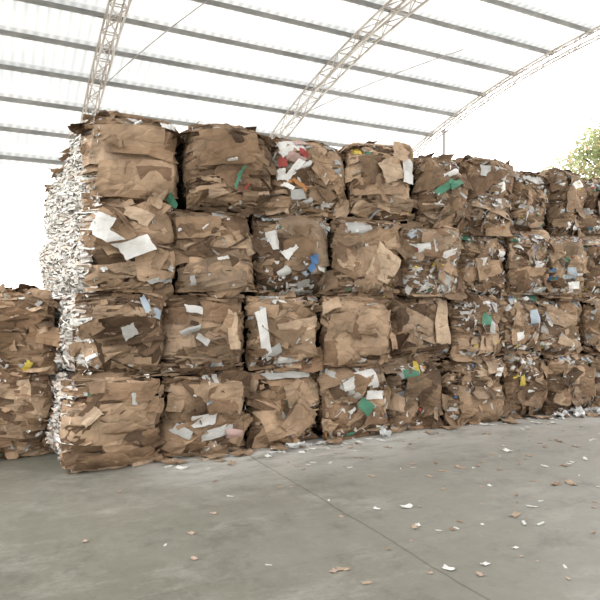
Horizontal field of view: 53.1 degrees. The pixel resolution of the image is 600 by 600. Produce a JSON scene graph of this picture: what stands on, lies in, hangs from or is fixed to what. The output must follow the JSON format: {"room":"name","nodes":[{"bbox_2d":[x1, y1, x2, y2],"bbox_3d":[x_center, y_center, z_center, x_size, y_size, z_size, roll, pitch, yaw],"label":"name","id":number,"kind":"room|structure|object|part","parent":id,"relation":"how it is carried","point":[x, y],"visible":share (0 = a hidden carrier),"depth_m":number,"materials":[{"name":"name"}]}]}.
{"room":"waste facility","nodes":[
{"label":"waste facility","id":0,"kind":"room"},
{"bbox_2d":[0,374,599,599],"bbox_3d":[1.316,1.651,9.676,34.000,0.001,28.000,0,0,-27],"label":"floor","id":1,"kind":"structure","parent":0,"point":[47,512],"depth_m":4.34,"materials":[{"name":"concrete"}]},
{"bbox_2d":[0,369,53,459],"bbox_3d":[-3.278,1.167,6.624,1.044,0.931,1.373,0,0,-27],"label":"bale","id":2,"kind":"object","parent":1,"relation":"on","point":[26,398],"visible":0.92,"depth_m":6.17,"materials":[{"name":"cardboard"}]},
{"bbox_2d":[0,283,62,374],"bbox_3d":[-3.244,0.310,6.634,1.248,0.976,1.391,0,0,-27],"label":"bale","id":3,"kind":"object","parent":2,"relation":"on","point":[29,336],"visible":1,"depth_m":6.22,"materials":[{"name":"cardboard"}]},
{"bbox_2d":[49,363,71,407],"bbox_3d":[-2.622,1.201,7.417,1.124,0.874,1.400,0,0,-27],"label":"bale","id":4,"kind":"object","parent":1,"relation":"on","point":[59,367],"visible":0.04,"depth_m":7.02,"materials":[{"name":"paper"}]},
{"bbox_2d":[54,295,68,355],"bbox_3d":[-2.571,0.351,7.455,1.113,0.818,1.366,0,0,-28],"label":"bale","id":5,"kind":"object","parent":4,"relation":"on","point":[56,315],"visible":0.08,"depth_m":6.90,"materials":[{"name":"cardboard"}]},
{"bbox_2d":[51,220,79,294],"bbox_3d":[-2.499,-0.502,7.498,1.138,0.881,1.398,0,0,-26],"label":"bale","id":6,"kind":"object","parent":5,"relation":"on","point":[59,257],"visible":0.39,"depth_m":7.25,"materials":[{"name":"paper"}]},
{"bbox_2d":[56,147,80,223],"bbox_3d":[-2.422,-1.445,7.564,1.246,0.997,1.380,0,0,-30],"label":"bale","id":7,"kind":"object","parent":6,"relation":"on","point":[67,205],"visible":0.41,"depth_m":7.02,"materials":[{"name":"paper"}]},
{"bbox_2d":[44,369,164,473],"bbox_3d":[-2.060,1.170,6.260,1.110,0.923,1.430,0,0,-27],"label":"bale","id":8,"kind":"object","parent":1,"relation":"on","point":[107,420],"visible":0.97,"depth_m":5.72,"materials":[{"name":"cardboard"}]},
{"bbox_2d":[54,289,168,379],"bbox_3d":[-2.050,0.346,6.380,1.049,0.917,1.442,0,0,-29],"label":"bale","id":9,"kind":"object","parent":8,"relation":"on","point":[103,332],"visible":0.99,"depth_m":5.87,"materials":[{"name":"cardboard"}]},
{"bbox_2d":[61,201,175,296],"bbox_3d":[-1.962,-0.508,6.399,1.053,0.979,1.462,0,0,-29],"label":"bale","id":10,"kind":"object","parent":9,"relation":"on","point":[111,248],"visible":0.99,"depth_m":5.91,"materials":[{"name":"cardboard"}]},
{"bbox_2d":[65,109,186,208],"bbox_3d":[-1.893,-1.436,6.527,1.236,1.065,1.332,0,0,-17],"label":"bale","id":11,"kind":"object","parent":10,"relation":"on","point":[122,159],"visible":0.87,"depth_m":6.00,"materials":[{"name":"cardboard"}]},
{"bbox_2d":[155,456,186,463],"bbox_3d":[-1.309,1.605,6.019,0.358,0.050,0.214,0,0,36],"label":"scrap","id":12,"kind":"object","parent":1,"relation":"on","point":[166,459],"visible":0.94,"depth_m":6.01,"materials":[{"name":"brown cardboard"}]},
{"bbox_2d":[175,465,187,469],"bbox_3d":[-1.140,1.617,5.800,0.130,0.024,0.094,0,0,6],"label":"paper scrap","id":13,"kind":"object","parent":1,"relation":"on","point":[178,466],"visible":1,"depth_m":5.78,"materials":[{"name":"white paper"}]},
{"bbox_2d":[150,370,252,457],"bbox_3d":[-1.207,1.192,6.771,1.066,0.884,1.347,0,0,-25],"label":"bale","id":14,"kind":"object","parent":1,"relation":"on","point":[200,415],"visible":0.86,"depth_m":6.24,"materials":[{"name":"cardboard"}]},
{"bbox_2d":[160,293,245,377],"bbox_3d":[-1.207,0.365,6.840,0.990,0.960,1.327,0,0,-25],"label":"bale","id":15,"kind":"object","parent":14,"relation":"on","point":[203,333],"visible":0.86,"depth_m":6.29,"materials":[{"name":"cardboard"}]},
{"bbox_2d":[169,209,257,297],"bbox_3d":[-1.131,-0.490,6.888,1.005,0.938,1.362,0,0,-25],"label":"bale","id":16,"kind":"object","parent":15,"relation":"on","point":[213,250],"visible":0.83,"depth_m":6.34,"materials":[{"name":"cardboard"}]},
{"bbox_2d":[168,121,277,217],"bbox_3d":[-0.988,-1.439,6.900,1.287,1.068,1.344,0,0,-29],"label":"bale","id":17,"kind":"object","parent":16,"relation":"on","point":[225,167],"visible":0.84,"depth_m":6.36,"materials":[{"name":"cardboard"}]},
{"bbox_2d":[200,453,225,458],"bbox_3d":[-0.907,1.607,6.219,0.264,0.047,0.198,0,0,36],"label":"scrap","id":18,"kind":"object","parent":1,"relation":"on","point":[208,455],"visible":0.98,"depth_m":6.21,"materials":[{"name":"brown cardboard"}]},
{"bbox_2d":[227,448,252,455],"bbox_3d":[-0.630,1.607,6.330,0.198,0.047,0.264,0,0,31],"label":"scrap","id":19,"kind":"object","parent":1,"relation":"on","point":[249,451],"visible":1,"depth_m":6.36,"materials":[{"name":"brown cardboard"}]},
{"bbox_2d":[267,442,286,449],"bbox_3d":[-0.246,1.609,6.573,0.198,0.047,0.264,0,0,-14],"label":"scrap","id":20,"kind":"object","parent":1,"relation":"on","point":[279,446],"visible":1,"depth_m":6.58,"materials":[{"name":"brown cardboard"}]},
{"bbox_2d":[236,366,319,448],"bbox_3d":[-0.404,1.206,7.239,0.968,0.861,1.385,0,0,-26],"label":"bale","id":21,"kind":"object","parent":1,"relation":"on","point":[282,404],"visible":0.78,"depth_m":6.67,"materials":[{"name":"cardboard"}]},
{"bbox_2d":[241,292,322,371],"bbox_3d":[-0.381,0.373,7.231,0.955,0.916,1.376,0,0,-25],"label":"bale","id":22,"kind":"object","parent":21,"relation":"on","point":[279,331],"visible":0.87,"depth_m":6.68,"materials":[{"name":"cardboard"}]},
{"bbox_2d":[240,212,338,297],"bbox_3d":[-0.288,-0.506,7.301,1.078,1.032,1.442,0,0,-27],"label":"bale","id":23,"kind":"object","parent":22,"relation":"on","point":[291,259],"visible":0.87,"depth_m":6.76,"materials":[{"name":"cardboard"}]},
{"bbox_2d":[247,136,349,218],"bbox_3d":[-0.171,-1.426,7.419,1.208,0.998,1.347,0,0,-30],"label":"bale","id":24,"kind":"object","parent":23,"relation":"on","point":[309,180],"visible":0.8,"depth_m":6.89,"materials":[{"name":"cardboard"}]},
{"bbox_2d":[325,436,342,443],"bbox_3d":[0.387,1.610,6.870,0.198,0.047,0.264,0,0,10],"label":"scrap","id":25,"kind":"object","parent":1,"relation":"on","point":[337,440],"visible":1,"depth_m":6.89,"materials":[{"name":"brown cardboard"}]},
{"bbox_2d":[337,567,349,570],"bbox_3d":[0.258,1.611,3.601,0.086,0.011,0.038,0,0,1],"label":"scrap","id":26,"kind":"object","parent":1,"relation":"on","point":[338,568],"visible":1,"depth_m":3.60,"materials":[{"name":"beige cardboard"}]},
{"bbox_2d":[312,365,390,439],"bbox_3d":[0.438,1.202,7.566,1.015,0.873,1.360,0,0,-26],"label":"bale","id":27,"kind":"object","parent":1,"relation":"on","point":[354,400],"visible":0.82,"depth_m":7.01,"materials":[{"name":"cardboard"}]},
{"bbox_2d":[304,295,397,366],"bbox_3d":[0.488,0.365,7.526,1.060,0.833,1.392,0,0,-28],"label":"bale","id":28,"kind":"object","parent":27,"relation":"on","point":[356,330],"visible":0.87,"depth_m":6.96,"materials":[{"name":"cardboard"}]},
{"bbox_2d":[325,216,407,298],"bbox_3d":[0.587,-0.489,7.659,1.067,0.988,1.391,0,0,-27],"label":"bale","id":29,"kind":"object","parent":28,"relation":"on","point":[364,253],"visible":0.74,"depth_m":7.09,"materials":[{"name":"cardboard"}]},
{"bbox_2d":[326,140,417,221],"bbox_3d":[0.806,-1.485,7.752,1.189,1.037,1.399,0,0,-19],"label":"bale","id":30,"kind":"object","parent":29,"relation":"on","point":[379,177],"visible":0.79,"depth_m":7.22,"materials":[{"name":"cardboard"}]},
{"bbox_2d":[379,427,391,436],"bbox_3d":[1.023,1.583,7.149,0.148,0.104,0.207,0,0,2],"label":"paper scrap","id":31,"kind":"object","parent":1,"relation":"on","point":[383,431],"visible":1,"depth_m":7.12,"materials":[{"name":"white paper"}]},
{"bbox_2d":[400,504,412,507],"bbox_3d":[0.841,1.613,4.702,0.102,0.019,0.074,0,0,-33],"label":"paper scrap","id":32,"kind":"object","parent":1,"relation":"on","point":[407,505],"visible":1,"depth_m":4.71,"materials":[{"name":"white paper"}]},
{"bbox_2d":[382,358,444,432],"bbox_3d":[1.213,1.181,8.015,0.949,0.921,1.427,0,0,-26],"label":"bale","id":33,"kind":"object","parent":1,"relation":"on","point":[415,398],"visible":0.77,"depth_m":7.48,"materials":[{"name":"cardboard"}]},
{"bbox_2d":[385,296,451,363],"bbox_3d":[1.256,0.363,8.098,1.085,0.904,1.409,0,0,-28],"label":"bale","id":34,"kind":"object","parent":33,"relation":"on","point":[420,327],"visible":0.66,"depth_m":7.58,"materials":[{"name":"cardboard"}]},
{"bbox_2d":[382,221,466,299],"bbox_3d":[1.460,-0.492,8.034,1.060,0.992,1.384,0,0,-28],"label":"bale","id":35,"kind":"object","parent":34,"relation":"on","point":[429,269],"visible":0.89,"depth_m":7.48,"materials":[{"name":"cardboard"}]},
{"bbox_2d":[400,152,472,230],"bbox_3d":[1.600,-1.419,8.142,1.076,1.055,1.362,0,0,-32],"label":"bale","id":36,"kind":"object","parent":35,"relation":"on","point":[439,187],"visible":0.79,"depth_m":7.59,"materials":[{"name":"cardboard"}]},
{"bbox_2d":[441,130,448,154],"bbox_3d":[4.226,-1.620,17.557,0.260,6.624,0.260,0,0,-27],"label":"post","id":37,"kind":"object","parent":1,"relation":"on","point":[444,132],"visible":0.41,"depth_m":17.53,"materials":[{"name":"metal"}]},
{"bbox_3d":[4.226,-1.622,17.557,0.097,6.597,0.097,0,0,-27],"label":"post","id":38,"kind":"part","parent":37,"relation":"part of","materials":[{"name":"metal"}]},
{"bbox_2d":[442,564,454,569],"bbox_3d":[0.893,1.610,3.608,0.074,0.014,0.054,0,0,32],"label":"paper scrap","id":39,"kind":"object","parent":1,"relation":"on","point":[444,566],"visible":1,"depth_m":3.61,"materials":[{"name":"white paper"}]},
{"bbox_2d":[440,423,459,428],"bbox_3d":[1.895,1.615,7.659,0.198,0.047,0.264,0,0,-36],"label":"scrap","id":40,"kind":"object","parent":1,"relation":"on","point":[444,426],"visible":0.94,"depth_m":7.64,"materials":[{"name":"brown cardboard"}]},
{"bbox_2d":[432,357,507,425],"bbox_3d":[2.090,1.208,8.430,1.194,0.870,1.402,0,0,-28],"label":"bale","id":41,"kind":"object","parent":1,"relation":"on","point":[471,392],"visible":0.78,"depth_m":7.87,"materials":[{"name":"cardboard"}]},
{"bbox_2d":[438,295,503,362],"bbox_3d":[2.116,0.387,8.456,0.983,0.907,1.410,0,0,-26],"label":"bale","id":42,"kind":"object","parent":41,"relation":"on","point":[473,321],"visible":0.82,"depth_m":7.87,"materials":[{"name":"cardboard"}]},
{"bbox_2d":[446,232,507,298],"bbox_3d":[2.252,-0.459,8.631,1.040,0.975,1.380,0,0,-26],"label":"bale","id":43,"kind":"object","parent":42,"relation":"on","point":[481,260],"visible":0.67,"depth_m":8.08,"materials":[{"name":"cardboard"}]},
{"bbox_2d":[452,154,518,237],"bbox_3d":[2.348,-1.425,8.560,1.138,1.145,1.352,0,0,-31],"label":"bale","id":44,"kind":"object","parent":43,"relation":"on","point":[491,198],"visible":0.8,"depth_m":8.01,"materials":[{"name":"cardboard"}]},
{"bbox_2d":[500,416,518,422],"bbox_3d":[2.807,1.615,8.075,0.214,0.050,0.358,0,0,3],"label":"scrap","id":45,"kind":"object","parent":1,"relation":"on","point":[508,419],"visible":0.94,"depth_m":8.10,"materials":[{"name":"brown cardboard"}]},
{"bbox_2d":[509,511,519,516],"bbox_3d":[1.620,1.614,4.521,0.051,0.015,0.115,0,0,45],"label":"scrap","id":46,"kind":"object","parent":1,"relation":"on","point":[515,513],"visible":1,"depth_m":4.52,"materials":[{"name":"brown cardboard"}]},
{"bbox_2d":[495,351,553,418],"bbox_3d":[2.940,1.187,8.946,0.915,0.918,1.428,0,0,-25],"label":"bale","id":47,"kind":"object","parent":1,"relation":"on","point":[525,389],"visible":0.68,"depth_m":8.33,"materials":[{"name":"cardboard"}]},
{"bbox_2d":[496,294,543,355],"bbox_3d":[2.842,0.332,8.877,0.951,0.913,1.334,0,0,-26],"label":"bale","id":48,"kind":"object","parent":47,"relation":"on","point":[520,324],"visible":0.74,"depth_m":8.33,"materials":[{"name":"cardboard"}]},
{"bbox_2d":[501,229,555,296],"bbox_3d":[2.992,-0.516,8.885,0.827,0.976,1.356,0,0,-31],"label":"bale","id":49,"kind":"object","parent":48,"relation":"on","point":[526,251],"visible":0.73,"depth_m":8.36,"materials":[{"name":"cardboard"}]},
{"bbox_2d":[509,171,550,231],"bbox_3d":[3.083,-1.415,9.050,1.086,1.012,1.375,0,0,-19],"label":"bale","id":50,"kind":"object","parent":49,"relation":"on","point":[531,205],"visible":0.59,"depth_m":8.47,"materials":[{"name":"cardboard"}]},
{"bbox_2d":[526,414,552,418],"bbox_3d":[3.338,1.617,8.351,0.358,0.050,0.214,0,0,33],"label":"scrap","id":51,"kind":"object","parent":1,"relation":"on","point":[538,416],"visible":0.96,"depth_m":8.33,"materials":[{"name":"brown cardboard"}]},
{"bbox_2d":[554,410,569,416],"bbox_3d":[3.654,1.590,8.374,0.207,0.104,0.148,0,0,-22],"label":"paper scrap","id":52,"kind":"object","parent":1,"relation":"on","point":[564,412],"visible":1,"depth_m":8.36,"materials":[{"name":"white paper"}]},
{"bbox_2d":[533,116,599,180],"bbox_3d":[11.525,-2.817,22.032,5.648,9.143,5.622,0,0,-39],"label":"tree","id":53,"kind":"object","parent":1,"relation":"on","point":[592,153],"visible":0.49,"depth_m":21.91,"materials":[{"name":"green plant"}]},
{"bbox_2d":[539,351,595,414],"bbox_3d":[3.723,1.202,9.229,1.073,0.890,1.387,0,0,-25],"label":"bale","id":54,"kind":"object","parent":1,"relation":"on","point":[572,384],"visible":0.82,"depth_m":8.65,"materials":[{"name":"cardboard"}]},
{"bbox_2d":[532,298,583,356],"bbox_3d":[3.622,0.393,9.284,0.955,0.920,1.365,0,0,-27],"label":"bale","id":55,"kind":"object","parent":54,"relation":"on","point":[560,330],"visible":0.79,"depth_m":8.74,"materials":[{"name":"cardboard"}]},
{"bbox_2d":[538,235,588,300],"bbox_3d":[3.704,-0.473,9.194,0.834,0.992,1.400,0,0,-19],"label":"bale","id":56,"kind":"object","parent":55,"relation":"on","point":[567,265],"visible":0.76,"depth_m":8.63,"materials":[{"name":"cardboard"}]},
{"bbox_2d":[534,167,586,238],"bbox_3d":[3.773,-1.429,9.359,1.024,1.114,1.417,0,0,-21],"label":"bale","id":57,"kind":"object","parent":56,"relation":"on","point":[567,198],"visible":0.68,"depth_m":8.76,"materials":[{"name":"cardboard"}]},
{"bbox_2d":[564,479,575,484],"bbox_3d":[2.400,1.616,5.312,0.068,0.020,0.154,0,0,-3],"label":"scrap","id":58,"kind":"object","parent":1,"relation":"on","point":[568,481],"visible":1,"depth_m":5.32,"materials":[{"name":"brown cardboard"}]},
{"bbox_2d":[567,407,578,412],"bbox_3d":[3.956,1.591,8.661,0.207,0.104,0.148,0,0,-39],"label":"paper scrap","id":59,"kind":"object","parent":1,"relation":"on","point":[575,409],"visible":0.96,"depth_m":8.63,"materials":[{"name":"white paper"}]},
{"bbox_2d":[575,410,584,416],"bbox_3d":[3.958,1.604,8.460,0.133,0.076,0.272,0,0,30],"label":"paper scrap","id":60,"kind":"object","parent":1,"relation":"on","point":[578,413],"visible":1,"depth_m":8.41,"materials":[{"name":"white paper"}]},
{"bbox_2d":[578,406,588,411],"bbox_3d":[4.075,1.591,8.665,0.148,0.104,0.207,0,0,14],"label":"paper scrap","id":61,"kind":"object","parent":1,"relation":"on","point":[580,408],"visible":0.76,"depth_m":8.59,"materials":[{"name":"white paper"}]},
{"bbox_2d":[580,351,599,406],"bbox_3d":[4.530,1.211,9.751,0.964,0.878,1.389,0,0,-28],"label":"bale","id":62,"kind":"object","parent":1,"relation":"on","point":[595,363],"visible":0.22,"depth_m":9.08,"materials":[{"name":"cardboard"}]},
{"bbox_2d":[578,294,599,354],"bbox_3d":[4.428,0.367,9.594,0.909,0.920,1.316,0,0,-28],"label":"bale","id":63,"kind":"object","parent":62,"relation":"on","point":[590,314],"visible":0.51,"depth_m":8.96,"materials":[{"name":"cardboard"}]},
{"bbox_2d":[578,236,599,296],"bbox_3d":[4.376,-0.483,9.585,0.960,0.970,1.418,0,0,-29],"label":"bale","id":64,"kind":"object","parent":63,"relation":"on","point":[591,245],"visible":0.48,"depth_m":9.00,"materials":[{"name":"cardboard"}]},
{"bbox_2d":[579,178,599,236],"bbox_3d":[4.396,-1.414,9.725,1.033,1.004,1.388,0,0,-30],"label":"bale","id":65,"kind":"object","parent":64,"relation":"on","point":[590,226],"visible":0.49,"depth_m":9.09,"materials":[{"name":"cardboard"}]},
{"bbox_2d":[585,412,599,416],"bbox_3d":[4.136,1.619,8.525,0.264,0.047,0.198,0,0,44],"label":"scrap","id":66,"kind":"object","parent":1,"relation":"on","point":[588,414],"visible":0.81,"depth_m":8.49,"materials":[{"name":"brown cardboard"}]},
{"bbox_2d":[589,405,599,410],"bbox_3d":[4.359,1.606,8.858,0.133,0.076,0.272,0,0,-2],"label":"paper scrap","id":67,"kind":"object","parent":1,"relation":"on","point":[595,407],"visible":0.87,"depth_m":8.89,"materials":[{"name":"white paper"}]},
{"bbox_3d":[-0.064,1.623,6.609,0.159,0.018,0.052,0,0,43],"label":"paper scrap","id":68,"kind":"object","parent":1,"relation":"on","visible":0},
{"bbox_2d":[285,441,308,448],"bbox_3d":[-0.038,1.594,6.581,0.272,0.076,0.133,0,0,-36],"label":"paper scrap","id":69,"kind":"object","parent":68,"relation":"on","point":[292,445],"visible":1,"depth_m":6.58,"materials":[{"name":"white paper"}]},
{"bbox_3d":[-3.194,1.206,8.462,1.121,0.874,1.369,0,0,-28],"label":"bale","id":70,"kind":"object","parent":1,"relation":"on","visible":0},
{"bbox_3d":[-3.099,0.357,8.505,1.076,0.818,1.371,0,0,-28],"label":"bale","id":71,"kind":"object","parent":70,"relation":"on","visible":0},
{"bbox_2d":[42,233,66,295],"bbox_3d":[-3.088,-0.497,8.530,1.083,0.881,1.369,0,0,-23],"label":"bale","id":72,"kind":"object","parent":71,"relation":"on","point":[49,247],"visible":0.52,"depth_m":8.06,"materials":[{"name":"paper"}]},
{"bbox_2d":[47,163,65,232],"bbox_3d":[-2.951,-1.442,8.571,1.216,1.001,1.359,0,0,-23],"label":"bale","id":73,"kind":"object","parent":72,"relation":"on","point":[57,219],"visible":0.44,"depth_m":8.10,"materials":[{"name":"paper"}]},
{"bbox_3d":[-3.754,1.212,9.513,1.121,0.874,1.369,0,0,-27],"label":"bale","id":74,"kind":"object","parent":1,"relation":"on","visible":0},
{"bbox_3d":[-3.677,0.362,9.547,1.076,0.818,1.371,0,0,-27],"label":"bale","id":75,"kind":"object","parent":74,"relation":"on","visible":0},
{"bbox_2d":[37,243,59,296],"bbox_3d":[-3.613,-0.491,9.597,1.083,0.881,1.369,0,0,-24],"label":"bale","id":76,"kind":"object","parent":75,"relation":"on","point":[45,284],"visible":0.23,"depth_m":9.16,"materials":[{"name":"paper"}]},
{"bbox_2d":[41,184,54,237],"bbox_3d":[-3.491,-1.436,9.631,1.216,1.001,1.359,0,0,-24],"label":"bale","id":77,"kind":"object","parent":76,"relation":"on","point":[47,226],"visible":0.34,"depth_m":9.25,"materials":[{"name":"paper"}]},
{"bbox_3d":[2.597,-1.022,-0.648,0.240,5.236,0.180,0,0,-27],"label":"steel column","id":78,"kind":"structure","parent":1,"relation":"on","visible":0},
{"bbox_2d":[78,0,131,135],"bbox_3d":[-1.855,-4.621,8.157,0.295,2.698,19.916,0,0,-27],"label":"roof truss","id":79,"kind":"object","parent":78,"relation":"on","point":[115,34],"visible":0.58,"depth_m":12.50,"materials":[{"name":"metal"}]},
{"bbox_2d":[0,155,66,164],"bbox_3d":[-4.340,-3.779,17.712,15.450,0.103,0.050,0,0,-27],"label":"roof purlin","id":80,"kind":"structure","parent":79,"relation":"on","point":[5,157],"depth_m":16.22,"materials":[{"name":"grey metal"}]},
{"bbox_2d":[0,126,75,138],"bbox_3d":[-3.842,-4.252,16.734,15.450,0.100,0.050,0,0,-27],"label":"roof purlin","id":81,"kind":"structure","parent":79,"relation":"on","point":[8,129],"depth_m":15.27,"materials":[{"name":"grey metal"}]},
{"bbox_2d":[103,0,208,85],"bbox_3d":[-2.229,-5.404,11.842,6.466,0.999,0.022,0,0,41],"label":"rod","id":82,"kind":"object","parent":79,"relation":"attached to","point":[207,0],"visible":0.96,"depth_m":12.43,"materials":[{"name":"metal"}]},
{"bbox_2d":[0,64,432,135],"bbox_3d":[-2.848,-5.030,14.775,15.450,0.095,0.050,0,0,-27],"label":"roof purlin","id":83,"kind":"structure","parent":79,"relation":"on","point":[2,66],"depth_m":14.91,"materials":[{"name":"grey metal"}]},
{"bbox_2d":[0,29,456,116],"bbox_3d":[-2.351,-5.335,13.796,15.450,0.092,0.050,0,0,-27],"label":"roof purlin","id":84,"kind":"structure","parent":79,"relation":"on","point":[2,32],"depth_m":13.89,"materials":[{"name":"grey metal"}]},
{"bbox_2d":[15,0,485,96],"bbox_3d":[-1.853,-5.583,12.816,15.450,0.090,0.050,0,0,-27],"label":"roof purlin","id":85,"kind":"structure","parent":79,"relation":"on","point":[36,2],"depth_m":13.03,"materials":[{"name":"grey metal"}]},
{"bbox_2d":[190,0,515,75],"bbox_3d":[-1.356,-5.775,11.836,15.450,0.087,0.050,0,0,-27],"label":"roof purlin","id":86,"kind":"structure","parent":79,"relation":"on","point":[210,2],"depth_m":12.93,"materials":[{"name":"grey metal"}]},
{"bbox_2d":[343,0,551,54],"bbox_3d":[-0.859,-5.910,10.855,15.450,0.085,0.050,0,0,-27],"label":"purlin","id":87,"kind":"structure","parent":79,"relation":"on","point":[359,2],"depth_m":12.98,"materials":[{"name":"grey metal"}]},
{"bbox_2d":[480,0,593,32],"bbox_3d":[-0.362,-5.989,9.874,15.450,0.082,0.050,0,0,-27],"label":"purlin","id":88,"kind":"structure","parent":79,"relation":"on","point":[494,2],"depth_m":12.56,"materials":[{"name":"grey metal"}]},
{"bbox_3d":[7.057,-1.010,1.612,0.240,5.236,0.180,0,0,-27],"label":"steel column","id":89,"kind":"structure","parent":1,"relation":"on","visible":0},
{"bbox_2d":[269,0,428,138],"bbox_3d":[2.605,-4.609,10.417,0.296,2.698,19.916,0,0,-27],"label":"roof truss","id":90,"kind":"object","parent":89,"relation":"on","point":[369,34],"visible":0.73,"depth_m":13.42,"materials":[{"name":"metal"}]},
{"bbox_2d":[294,49,463,118],"bbox_3d":[1.780,-5.318,14.993,4.669,0.860,0.022,0,0,32],"label":"rod","id":91,"kind":"object","parent":90,"relation":"attached to","point":[462,49],"visible":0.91,"depth_m":14.77,"materials":[{"name":"metal"}]},
{"bbox_3d":[11.232,-0.999,3.727,0.240,5.236,0.180,0,0,-27],"label":"steel column","id":92,"kind":"structure","parent":1,"relation":"on","visible":0},
{"bbox_2d":[412,25,599,157],"bbox_3d":[6.779,-4.672,12.533,0.172,2.552,19.912,0,0,-27],"label":"roof truss","id":93,"kind":"object","parent":92,"relation":"on","point":[587,33],"visible":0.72,"depth_m":15.25,"materials":[{"name":"metal"}]},
{"bbox_2d":[0,0,599,169],"bbox_3d":[0.022,-4.886,9.110,15.550,2.404,20.100,0,0,-27],"label":"ceiling","id":94,"kind":"structure","parent":0,"point":[15,16],"depth_m":13.83,"materials":[{"name":"white"}]},
{"bbox_2d":[0,96,347,146],"bbox_3d":[-3.345,-4.669,15.755,15.450,0.097,0.050,0,0,-27],"label":"roof purlin","id":95,"kind":"structure","parent":94,"relation":"attached to","point":[2,98],"depth_m":14.71,"materials":[{"name":"grey metal"}]}
]}

